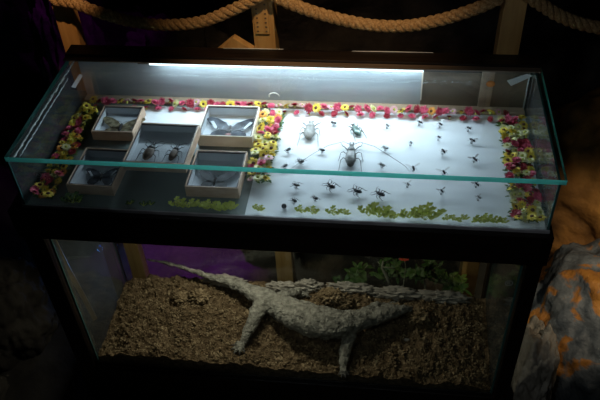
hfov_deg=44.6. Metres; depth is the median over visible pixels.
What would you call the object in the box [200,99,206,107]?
daisy
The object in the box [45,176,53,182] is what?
crimson mum
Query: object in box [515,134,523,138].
daisy
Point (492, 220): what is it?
leaf sprig
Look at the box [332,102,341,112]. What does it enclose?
pink mum
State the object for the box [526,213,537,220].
daisy
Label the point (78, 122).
pink mum
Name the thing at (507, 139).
crimson mum
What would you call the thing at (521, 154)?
daisy
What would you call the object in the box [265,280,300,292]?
stone
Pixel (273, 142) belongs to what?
daisy
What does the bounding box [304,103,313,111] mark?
crimson mum
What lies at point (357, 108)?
pink mum
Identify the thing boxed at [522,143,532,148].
pink mum
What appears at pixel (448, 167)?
insect
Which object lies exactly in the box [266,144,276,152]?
daisy
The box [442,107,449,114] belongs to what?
pink mum
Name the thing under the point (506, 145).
daisy
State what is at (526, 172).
daisy
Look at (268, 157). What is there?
daisy
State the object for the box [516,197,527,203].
pink mum
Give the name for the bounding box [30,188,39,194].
pink mum
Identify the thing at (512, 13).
wooden post
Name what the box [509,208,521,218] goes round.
crimson mum
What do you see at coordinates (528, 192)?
daisy
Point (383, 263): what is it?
twig
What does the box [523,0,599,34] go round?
rope
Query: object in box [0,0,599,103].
wall
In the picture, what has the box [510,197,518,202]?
daisy
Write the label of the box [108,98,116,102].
pink mum
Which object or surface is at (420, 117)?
insect
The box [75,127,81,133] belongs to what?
pink mum
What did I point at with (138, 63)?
bar
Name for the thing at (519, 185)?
crimson mum
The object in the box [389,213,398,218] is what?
leaf sprig
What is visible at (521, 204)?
yellow mum
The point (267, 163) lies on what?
daisy
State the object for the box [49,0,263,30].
rope
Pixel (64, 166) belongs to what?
daisy
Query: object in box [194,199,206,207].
leaf sprig
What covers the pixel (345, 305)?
clod
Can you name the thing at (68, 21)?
wooden post
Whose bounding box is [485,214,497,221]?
leaf sprig
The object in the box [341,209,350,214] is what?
leaf sprig
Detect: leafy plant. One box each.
[333,261,373,282]
[369,257,410,283]
[404,259,443,288]
[434,266,471,295]
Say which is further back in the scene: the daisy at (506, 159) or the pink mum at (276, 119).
the pink mum at (276, 119)
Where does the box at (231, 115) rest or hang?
on the display case
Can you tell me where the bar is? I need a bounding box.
[138,63,481,72]
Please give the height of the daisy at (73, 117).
0.016 m
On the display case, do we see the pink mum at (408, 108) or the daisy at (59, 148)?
the pink mum at (408, 108)
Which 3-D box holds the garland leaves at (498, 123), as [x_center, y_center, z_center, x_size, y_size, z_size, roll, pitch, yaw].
[0.646,-0.102,2.167,0.104,0.019,0.479,3,43,6]
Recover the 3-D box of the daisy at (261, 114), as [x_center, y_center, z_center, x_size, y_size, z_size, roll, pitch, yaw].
[-0.121,-0.278,2.385,0.031,0.016,0.034,-35,51,-29]
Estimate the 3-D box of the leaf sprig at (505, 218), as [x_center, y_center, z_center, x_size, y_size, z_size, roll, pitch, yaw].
[0.555,0.056,1.999,0.036,0.017,0.011,1,43,5]
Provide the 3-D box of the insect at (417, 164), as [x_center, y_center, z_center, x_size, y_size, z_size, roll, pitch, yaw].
[0.337,-0.093,2.174,0.045,0.019,0.029,-5,43,-2]
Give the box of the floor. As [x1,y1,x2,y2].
[0,87,565,399]
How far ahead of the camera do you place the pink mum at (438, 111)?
2.35 m
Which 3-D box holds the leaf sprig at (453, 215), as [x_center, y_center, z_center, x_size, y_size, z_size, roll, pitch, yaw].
[0.424,0.049,2.016,0.031,0.016,0.010,20,48,24]
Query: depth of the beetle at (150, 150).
2.21 m
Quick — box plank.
[55,239,96,320]
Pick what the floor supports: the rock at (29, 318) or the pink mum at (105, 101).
the rock at (29, 318)
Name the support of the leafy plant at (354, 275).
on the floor
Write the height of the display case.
1.316 m
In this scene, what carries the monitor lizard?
on the chips
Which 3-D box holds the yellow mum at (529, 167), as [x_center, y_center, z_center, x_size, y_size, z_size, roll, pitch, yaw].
[0.672,-0.090,2.127,0.027,0.017,0.027,-6,43,-3]
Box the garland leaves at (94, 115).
[33,105,98,198]
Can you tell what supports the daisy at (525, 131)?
on the garland leaves at (498, 123)
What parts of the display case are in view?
pane, leg, leg, panel, frame, pane, glass lid, panel, leg, leg, pane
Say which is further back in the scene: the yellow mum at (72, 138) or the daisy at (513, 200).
the yellow mum at (72, 138)
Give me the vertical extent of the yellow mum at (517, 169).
0.020 m
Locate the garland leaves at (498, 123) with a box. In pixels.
[495,119,541,222]
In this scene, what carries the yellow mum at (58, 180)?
on the garland leaves at (94, 115)
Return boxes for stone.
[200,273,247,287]
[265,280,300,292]
[293,278,325,293]
[326,281,374,294]
[369,285,421,301]
[416,289,472,303]
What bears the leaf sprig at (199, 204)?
on the display case
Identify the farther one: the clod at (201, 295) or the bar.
the clod at (201, 295)
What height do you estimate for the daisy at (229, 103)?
0.030 m
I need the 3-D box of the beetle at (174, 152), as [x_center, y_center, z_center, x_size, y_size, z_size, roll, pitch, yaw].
[-0.381,-0.141,2.210,0.079,0.017,0.103,7,44,11]
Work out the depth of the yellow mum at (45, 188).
2.16 m
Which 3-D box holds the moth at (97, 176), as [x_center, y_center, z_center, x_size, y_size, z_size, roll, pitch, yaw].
[-0.600,-0.073,2.208,0.110,0.009,0.078,-1,43,2]
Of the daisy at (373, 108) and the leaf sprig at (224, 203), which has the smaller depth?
the leaf sprig at (224, 203)
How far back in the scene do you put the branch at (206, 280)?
2.80 m
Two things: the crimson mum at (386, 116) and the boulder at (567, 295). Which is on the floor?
the boulder at (567, 295)
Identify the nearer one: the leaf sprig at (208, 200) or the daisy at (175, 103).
the leaf sprig at (208, 200)
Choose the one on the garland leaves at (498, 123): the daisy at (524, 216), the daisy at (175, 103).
the daisy at (524, 216)
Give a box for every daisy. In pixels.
[33,182,43,188]
[42,191,54,196]
[56,144,62,150]
[60,164,67,168]
[61,143,70,150]
[71,114,78,119]
[81,102,91,110]
[89,96,97,103]
[172,99,178,108]
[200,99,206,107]
[226,99,235,105]
[247,158,257,164]
[250,150,259,154]
[253,142,262,147]
[253,174,262,180]
[254,133,262,140]
[257,125,264,133]
[259,111,266,117]
[259,145,267,150]
[259,150,267,159]
[263,160,271,167]
[265,154,272,160]
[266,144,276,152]
[268,140,277,144]
[275,108,281,114]
[313,103,321,112]
[341,104,348,110]
[370,104,376,111]
[390,106,397,113]
[427,107,435,115]
[486,109,495,114]
[495,108,500,115]
[497,115,504,122]
[499,127,508,132]
[502,142,511,148]
[502,152,511,157]
[502,156,512,163]
[509,190,516,197]
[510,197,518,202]
[510,202,518,209]
[511,147,517,154]
[514,123,521,130]
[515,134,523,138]
[515,190,524,198]
[518,151,527,158]
[519,120,527,127]
[521,129,530,134]
[521,214,528,221]
[522,169,529,175]
[524,147,533,152]
[524,158,534,162]
[524,191,533,196]
[526,151,535,162]
[526,204,536,214]
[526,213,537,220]
[532,200,540,206]
[535,208,544,215]
[535,214,546,220]
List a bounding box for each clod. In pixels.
[171,292,188,304]
[187,287,210,304]
[316,286,345,305]
[333,297,352,309]
[404,306,430,324]
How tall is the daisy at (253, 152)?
0.014 m
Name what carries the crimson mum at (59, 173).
on the display case
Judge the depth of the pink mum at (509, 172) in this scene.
2.12 m
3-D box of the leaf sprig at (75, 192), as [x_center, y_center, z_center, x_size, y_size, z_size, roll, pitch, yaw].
[-0.664,-0.007,2.133,0.068,0.033,0.020,-14,44,-11]
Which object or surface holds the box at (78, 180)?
on the display case
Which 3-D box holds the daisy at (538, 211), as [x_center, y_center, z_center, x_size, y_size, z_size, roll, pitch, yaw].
[0.655,0.035,1.995,0.028,0.017,0.032,14,45,18]
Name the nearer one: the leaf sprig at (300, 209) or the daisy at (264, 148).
the leaf sprig at (300, 209)
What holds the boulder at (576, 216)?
on the floor
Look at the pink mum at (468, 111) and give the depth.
2.34 m
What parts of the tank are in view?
pane, pane, pane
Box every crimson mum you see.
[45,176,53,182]
[54,170,63,175]
[68,149,75,154]
[185,98,194,107]
[207,99,213,104]
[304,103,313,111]
[383,112,390,118]
[413,104,419,112]
[459,115,466,120]
[502,137,510,142]
[506,164,515,170]
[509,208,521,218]
[515,183,524,188]
[520,165,527,174]
[522,138,530,144]
[522,185,532,192]
[526,195,534,203]
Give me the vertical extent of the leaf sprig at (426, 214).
0.042 m
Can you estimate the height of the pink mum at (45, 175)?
0.020 m
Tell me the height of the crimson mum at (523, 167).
0.019 m
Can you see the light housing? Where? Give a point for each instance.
(391, 60)
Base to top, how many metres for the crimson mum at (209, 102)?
0.018 m
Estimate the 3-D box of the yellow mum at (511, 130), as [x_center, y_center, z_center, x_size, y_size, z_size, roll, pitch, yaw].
[0.658,-0.211,2.264,0.031,0.017,0.031,30,52,31]
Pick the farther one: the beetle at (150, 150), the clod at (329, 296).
the clod at (329, 296)
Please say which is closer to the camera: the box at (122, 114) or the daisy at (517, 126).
the daisy at (517, 126)
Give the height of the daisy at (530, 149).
0.021 m
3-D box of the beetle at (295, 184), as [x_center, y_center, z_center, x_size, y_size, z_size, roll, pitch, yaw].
[-0.010,-0.042,2.144,0.033,0.015,0.030,16,46,20]
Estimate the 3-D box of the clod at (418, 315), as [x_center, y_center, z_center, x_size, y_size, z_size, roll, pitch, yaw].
[0.433,0.421,2.657,0.095,0.061,0.082,-18,45,-16]
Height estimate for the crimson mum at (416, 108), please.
0.027 m
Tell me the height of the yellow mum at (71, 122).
0.016 m
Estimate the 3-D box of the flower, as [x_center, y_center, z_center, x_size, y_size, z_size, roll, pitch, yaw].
[0.417,0.380,3.006,0.039,0.423,0.037,-22,46,-19]
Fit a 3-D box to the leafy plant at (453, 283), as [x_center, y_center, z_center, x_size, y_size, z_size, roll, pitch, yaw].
[0.630,0.406,3.107,0.176,0.249,0.151,3,43,6]
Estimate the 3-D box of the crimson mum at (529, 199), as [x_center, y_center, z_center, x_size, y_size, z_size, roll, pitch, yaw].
[0.643,0.000,2.038,0.029,0.018,0.022,-12,43,-9]
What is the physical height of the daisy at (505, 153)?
0.017 m
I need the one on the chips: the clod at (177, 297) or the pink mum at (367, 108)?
the clod at (177, 297)
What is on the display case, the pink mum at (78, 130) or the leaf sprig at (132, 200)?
the leaf sprig at (132, 200)
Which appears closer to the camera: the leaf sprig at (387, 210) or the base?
the leaf sprig at (387, 210)
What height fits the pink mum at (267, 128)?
0.020 m
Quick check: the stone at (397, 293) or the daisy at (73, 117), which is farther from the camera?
the stone at (397, 293)
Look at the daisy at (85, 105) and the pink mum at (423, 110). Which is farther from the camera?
the daisy at (85, 105)
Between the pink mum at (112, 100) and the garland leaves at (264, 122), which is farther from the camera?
the pink mum at (112, 100)
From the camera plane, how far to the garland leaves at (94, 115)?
2.32 m
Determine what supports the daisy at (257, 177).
on the garland leaves at (264, 122)
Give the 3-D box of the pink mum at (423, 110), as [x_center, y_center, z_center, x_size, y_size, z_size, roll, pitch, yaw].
[0.399,-0.291,2.361,0.036,0.024,0.026,25,50,28]
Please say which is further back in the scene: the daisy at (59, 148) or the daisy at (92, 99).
the daisy at (92, 99)
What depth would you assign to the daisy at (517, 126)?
2.27 m
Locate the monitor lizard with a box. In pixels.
[147,259,412,378]
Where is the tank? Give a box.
[49,239,522,395]
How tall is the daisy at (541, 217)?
0.016 m
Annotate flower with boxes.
[400,258,408,285]
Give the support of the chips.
on the tank
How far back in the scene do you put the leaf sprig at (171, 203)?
2.10 m
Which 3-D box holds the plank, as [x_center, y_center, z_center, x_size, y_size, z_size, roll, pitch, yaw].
[-0.952,0.347,3.107,0.087,0.664,0.036,3,43,6]
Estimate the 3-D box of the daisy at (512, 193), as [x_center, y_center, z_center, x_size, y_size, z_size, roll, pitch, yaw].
[0.604,-0.013,2.059,0.030,0.014,0.030,29,52,30]
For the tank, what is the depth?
2.58 m
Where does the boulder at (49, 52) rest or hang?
on the floor
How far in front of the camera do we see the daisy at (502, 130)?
2.27 m
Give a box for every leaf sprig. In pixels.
[60,191,83,202]
[125,199,134,204]
[168,196,185,206]
[179,198,197,207]
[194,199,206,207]
[198,202,210,208]
[203,199,216,206]
[213,201,225,207]
[215,201,234,210]
[223,202,238,209]
[252,203,265,210]
[294,204,309,212]
[306,205,319,213]
[325,205,343,214]
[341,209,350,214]
[357,202,382,215]
[366,201,395,217]
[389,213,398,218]
[399,206,419,217]
[411,205,441,219]
[420,202,446,216]
[442,214,451,219]
[449,214,458,220]
[458,214,469,219]
[473,215,489,222]
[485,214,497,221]
[491,216,502,222]
[497,217,509,222]
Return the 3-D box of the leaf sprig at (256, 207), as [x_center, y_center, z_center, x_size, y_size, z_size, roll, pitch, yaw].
[-0.117,0.021,2.077,0.041,0.020,0.011,8,44,12]
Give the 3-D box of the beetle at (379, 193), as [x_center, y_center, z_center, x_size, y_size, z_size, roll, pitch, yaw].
[0.231,-0.015,2.098,0.046,0.017,0.046,28,51,29]
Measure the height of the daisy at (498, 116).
0.016 m
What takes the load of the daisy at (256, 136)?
on the garland leaves at (264, 122)
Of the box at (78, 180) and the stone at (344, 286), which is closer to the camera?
the box at (78, 180)
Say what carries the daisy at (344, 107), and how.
on the display case
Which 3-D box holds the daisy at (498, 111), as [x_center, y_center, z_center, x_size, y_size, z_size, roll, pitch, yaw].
[0.635,-0.281,2.339,0.026,0.022,0.017,-34,51,-29]
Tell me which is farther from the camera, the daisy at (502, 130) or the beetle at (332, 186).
the daisy at (502, 130)
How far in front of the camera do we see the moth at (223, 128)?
2.36 m
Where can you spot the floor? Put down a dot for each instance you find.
(55, 373)
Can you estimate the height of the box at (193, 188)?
0.040 m
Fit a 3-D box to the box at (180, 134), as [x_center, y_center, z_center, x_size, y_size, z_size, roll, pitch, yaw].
[-0.418,-0.162,2.230,0.191,0.034,0.194,3,43,7]
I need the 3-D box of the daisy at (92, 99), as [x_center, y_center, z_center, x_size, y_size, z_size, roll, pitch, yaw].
[-0.702,-0.342,2.489,0.034,0.017,0.033,4,43,8]
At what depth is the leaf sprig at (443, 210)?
2.02 m
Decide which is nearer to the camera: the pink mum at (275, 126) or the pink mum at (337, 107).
the pink mum at (275, 126)
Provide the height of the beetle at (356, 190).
0.017 m
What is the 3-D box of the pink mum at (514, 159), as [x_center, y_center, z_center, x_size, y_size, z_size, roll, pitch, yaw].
[0.640,-0.118,2.171,0.034,0.019,0.033,3,43,7]
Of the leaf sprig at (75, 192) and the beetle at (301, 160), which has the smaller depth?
the leaf sprig at (75, 192)
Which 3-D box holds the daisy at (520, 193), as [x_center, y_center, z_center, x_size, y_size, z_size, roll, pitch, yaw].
[0.620,-0.015,2.056,0.032,0.016,0.032,-33,51,-29]
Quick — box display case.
[4,61,567,399]
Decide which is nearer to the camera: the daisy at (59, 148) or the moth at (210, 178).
the moth at (210, 178)
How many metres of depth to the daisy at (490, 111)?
2.34 m
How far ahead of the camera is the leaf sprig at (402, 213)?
2.02 m
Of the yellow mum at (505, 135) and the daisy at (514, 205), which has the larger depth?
the yellow mum at (505, 135)
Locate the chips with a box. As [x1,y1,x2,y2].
[98,274,489,391]
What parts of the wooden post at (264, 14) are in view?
ruled plate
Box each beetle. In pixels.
[135,141,166,160]
[162,142,189,162]
[290,182,301,189]
[291,141,409,171]
[297,119,319,144]
[297,158,306,164]
[322,179,339,191]
[347,123,366,140]
[348,184,366,197]
[371,188,389,200]
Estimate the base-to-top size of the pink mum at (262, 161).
0.018 m
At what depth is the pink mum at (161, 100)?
2.46 m
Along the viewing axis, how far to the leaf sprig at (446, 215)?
2.02 m
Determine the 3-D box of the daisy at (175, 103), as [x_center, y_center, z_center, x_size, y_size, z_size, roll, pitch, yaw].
[-0.418,-0.323,2.454,0.025,0.027,0.035,-12,43,-9]
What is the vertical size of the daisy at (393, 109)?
0.023 m
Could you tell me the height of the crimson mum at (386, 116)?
0.016 m
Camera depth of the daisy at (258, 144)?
2.27 m
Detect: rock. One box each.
[0,257,59,371]
[507,315,559,399]
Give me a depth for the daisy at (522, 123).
2.29 m
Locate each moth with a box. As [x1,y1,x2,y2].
[86,167,118,184]
[103,116,145,130]
[199,170,235,186]
[207,117,254,135]
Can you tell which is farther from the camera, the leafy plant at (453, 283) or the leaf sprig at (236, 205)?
the leafy plant at (453, 283)
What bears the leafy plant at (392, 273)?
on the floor
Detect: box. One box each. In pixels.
[66,147,127,195]
[91,105,145,140]
[122,122,200,172]
[185,150,248,198]
[198,105,259,147]
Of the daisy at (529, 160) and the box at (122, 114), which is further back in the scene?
the box at (122, 114)
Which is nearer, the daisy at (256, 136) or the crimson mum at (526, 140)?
the crimson mum at (526, 140)
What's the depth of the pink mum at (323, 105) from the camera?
2.40 m
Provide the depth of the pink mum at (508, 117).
2.31 m
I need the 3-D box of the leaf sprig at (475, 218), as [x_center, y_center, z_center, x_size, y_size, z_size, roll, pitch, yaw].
[0.497,0.052,2.003,0.047,0.022,0.014,9,44,13]
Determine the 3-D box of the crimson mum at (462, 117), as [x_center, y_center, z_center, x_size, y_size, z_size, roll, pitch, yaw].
[0.523,-0.262,2.344,0.028,0.014,0.027,-34,51,-29]
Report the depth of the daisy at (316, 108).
2.40 m
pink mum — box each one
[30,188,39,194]
[40,172,50,179]
[75,119,81,125]
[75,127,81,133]
[101,97,110,104]
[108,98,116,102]
[151,99,159,104]
[158,97,164,105]
[257,159,266,165]
[265,125,271,132]
[270,123,279,131]
[274,116,280,122]
[320,103,327,108]
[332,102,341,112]
[354,104,361,112]
[364,104,370,112]
[369,111,375,118]
[383,106,390,114]
[405,105,411,111]
[419,105,427,114]
[435,106,442,115]
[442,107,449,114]
[464,106,474,115]
[504,114,512,123]
[504,171,513,177]
[511,139,518,146]
[512,157,520,162]
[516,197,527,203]
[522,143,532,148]
[529,170,536,177]
[532,191,543,201]
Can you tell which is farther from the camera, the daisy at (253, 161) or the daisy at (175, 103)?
the daisy at (175, 103)
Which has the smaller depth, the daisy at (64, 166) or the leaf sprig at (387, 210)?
the leaf sprig at (387, 210)
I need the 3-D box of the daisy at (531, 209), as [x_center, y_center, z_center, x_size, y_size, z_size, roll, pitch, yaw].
[0.636,0.028,2.002,0.038,0.019,0.035,-19,45,-17]
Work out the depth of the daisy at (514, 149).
2.19 m
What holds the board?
attached to the wooden post at (264, 14)
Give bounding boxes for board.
[218,34,254,47]
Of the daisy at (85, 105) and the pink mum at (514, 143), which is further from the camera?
the daisy at (85, 105)
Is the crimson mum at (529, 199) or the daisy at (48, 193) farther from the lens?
the daisy at (48, 193)
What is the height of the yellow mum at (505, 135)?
0.019 m
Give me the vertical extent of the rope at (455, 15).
0.148 m
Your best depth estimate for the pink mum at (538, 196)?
2.04 m
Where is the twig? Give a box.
[381,261,399,285]
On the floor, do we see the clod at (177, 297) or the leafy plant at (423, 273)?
the leafy plant at (423, 273)
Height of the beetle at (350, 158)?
0.025 m
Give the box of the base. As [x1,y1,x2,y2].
[97,337,492,399]
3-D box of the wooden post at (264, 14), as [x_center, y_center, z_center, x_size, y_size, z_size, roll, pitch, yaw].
[-0.091,-0.165,2.819,0.072,1.540,0.080,3,43,6]
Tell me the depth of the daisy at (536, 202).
2.03 m
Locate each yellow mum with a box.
[41,185,49,191]
[55,177,61,183]
[60,150,67,155]
[67,136,76,144]
[68,119,75,125]
[262,175,269,180]
[266,116,273,123]
[501,132,509,139]
[508,128,516,132]
[513,167,520,173]
[517,200,526,208]
[527,165,535,171]
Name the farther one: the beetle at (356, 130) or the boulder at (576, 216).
the boulder at (576, 216)
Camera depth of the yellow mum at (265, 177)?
2.16 m
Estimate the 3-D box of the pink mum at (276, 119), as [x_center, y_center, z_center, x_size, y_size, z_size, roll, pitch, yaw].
[-0.073,-0.259,2.363,0.028,0.020,0.034,-33,50,-28]
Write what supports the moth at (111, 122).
in the box at (122, 114)
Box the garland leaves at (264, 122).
[245,113,284,183]
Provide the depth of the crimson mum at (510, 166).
2.13 m
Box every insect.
[405,163,419,171]
[413,116,422,125]
[432,118,443,127]
[436,166,449,174]
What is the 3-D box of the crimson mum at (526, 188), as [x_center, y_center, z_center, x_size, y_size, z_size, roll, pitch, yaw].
[0.641,-0.027,2.065,0.033,0.020,0.032,21,48,24]
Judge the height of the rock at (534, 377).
0.568 m
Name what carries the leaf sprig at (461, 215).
on the display case
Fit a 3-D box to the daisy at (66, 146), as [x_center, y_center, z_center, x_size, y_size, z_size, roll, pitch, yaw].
[-0.736,-0.166,2.302,0.030,0.015,0.030,4,43,7]
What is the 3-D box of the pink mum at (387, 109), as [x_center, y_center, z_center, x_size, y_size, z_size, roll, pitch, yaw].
[0.284,-0.291,2.372,0.023,0.020,0.033,16,46,19]
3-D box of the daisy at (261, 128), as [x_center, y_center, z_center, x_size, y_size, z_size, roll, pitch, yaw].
[-0.127,-0.227,2.343,0.036,0.020,0.038,24,49,27]
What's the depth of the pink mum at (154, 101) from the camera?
2.46 m
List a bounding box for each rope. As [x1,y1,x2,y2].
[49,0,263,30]
[269,0,503,32]
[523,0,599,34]
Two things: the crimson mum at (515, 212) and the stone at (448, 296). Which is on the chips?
the stone at (448, 296)
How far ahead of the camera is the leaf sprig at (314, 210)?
2.06 m
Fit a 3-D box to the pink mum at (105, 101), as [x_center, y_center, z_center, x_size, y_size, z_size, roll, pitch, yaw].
[-0.657,-0.334,2.475,0.036,0.026,0.022,-12,43,-9]
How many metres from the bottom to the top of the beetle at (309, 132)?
0.021 m
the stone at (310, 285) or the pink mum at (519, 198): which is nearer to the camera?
the pink mum at (519, 198)
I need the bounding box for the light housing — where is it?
[63,45,541,72]
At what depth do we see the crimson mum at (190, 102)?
2.44 m
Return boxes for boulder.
[26,0,106,123]
[505,238,599,399]
[533,86,599,256]
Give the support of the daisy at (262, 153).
on the garland leaves at (264, 122)
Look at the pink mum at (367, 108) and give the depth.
2.38 m
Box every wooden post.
[52,6,148,278]
[251,0,295,281]
[459,0,527,296]
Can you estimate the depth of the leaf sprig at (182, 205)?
2.10 m
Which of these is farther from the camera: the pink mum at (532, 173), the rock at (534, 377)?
the rock at (534, 377)
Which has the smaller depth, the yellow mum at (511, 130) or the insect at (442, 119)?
the yellow mum at (511, 130)
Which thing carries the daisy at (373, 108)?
on the display case
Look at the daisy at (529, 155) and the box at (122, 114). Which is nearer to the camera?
the daisy at (529, 155)
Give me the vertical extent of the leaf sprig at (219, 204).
0.028 m
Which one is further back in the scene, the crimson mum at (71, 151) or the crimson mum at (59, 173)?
the crimson mum at (71, 151)
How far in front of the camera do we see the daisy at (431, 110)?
2.35 m
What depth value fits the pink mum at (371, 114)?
2.38 m
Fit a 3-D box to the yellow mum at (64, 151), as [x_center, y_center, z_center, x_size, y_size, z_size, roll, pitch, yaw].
[-0.740,-0.145,2.294,0.030,0.016,0.030,23,49,26]
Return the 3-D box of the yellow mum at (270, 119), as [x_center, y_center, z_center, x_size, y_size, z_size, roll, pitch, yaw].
[-0.097,-0.259,2.365,0.034,0.020,0.030,-18,45,-15]
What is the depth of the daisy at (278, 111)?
2.39 m
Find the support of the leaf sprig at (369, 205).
on the display case
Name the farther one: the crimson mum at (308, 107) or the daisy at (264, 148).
the crimson mum at (308, 107)
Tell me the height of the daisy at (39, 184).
0.017 m
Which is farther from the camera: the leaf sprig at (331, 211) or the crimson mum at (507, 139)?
the crimson mum at (507, 139)

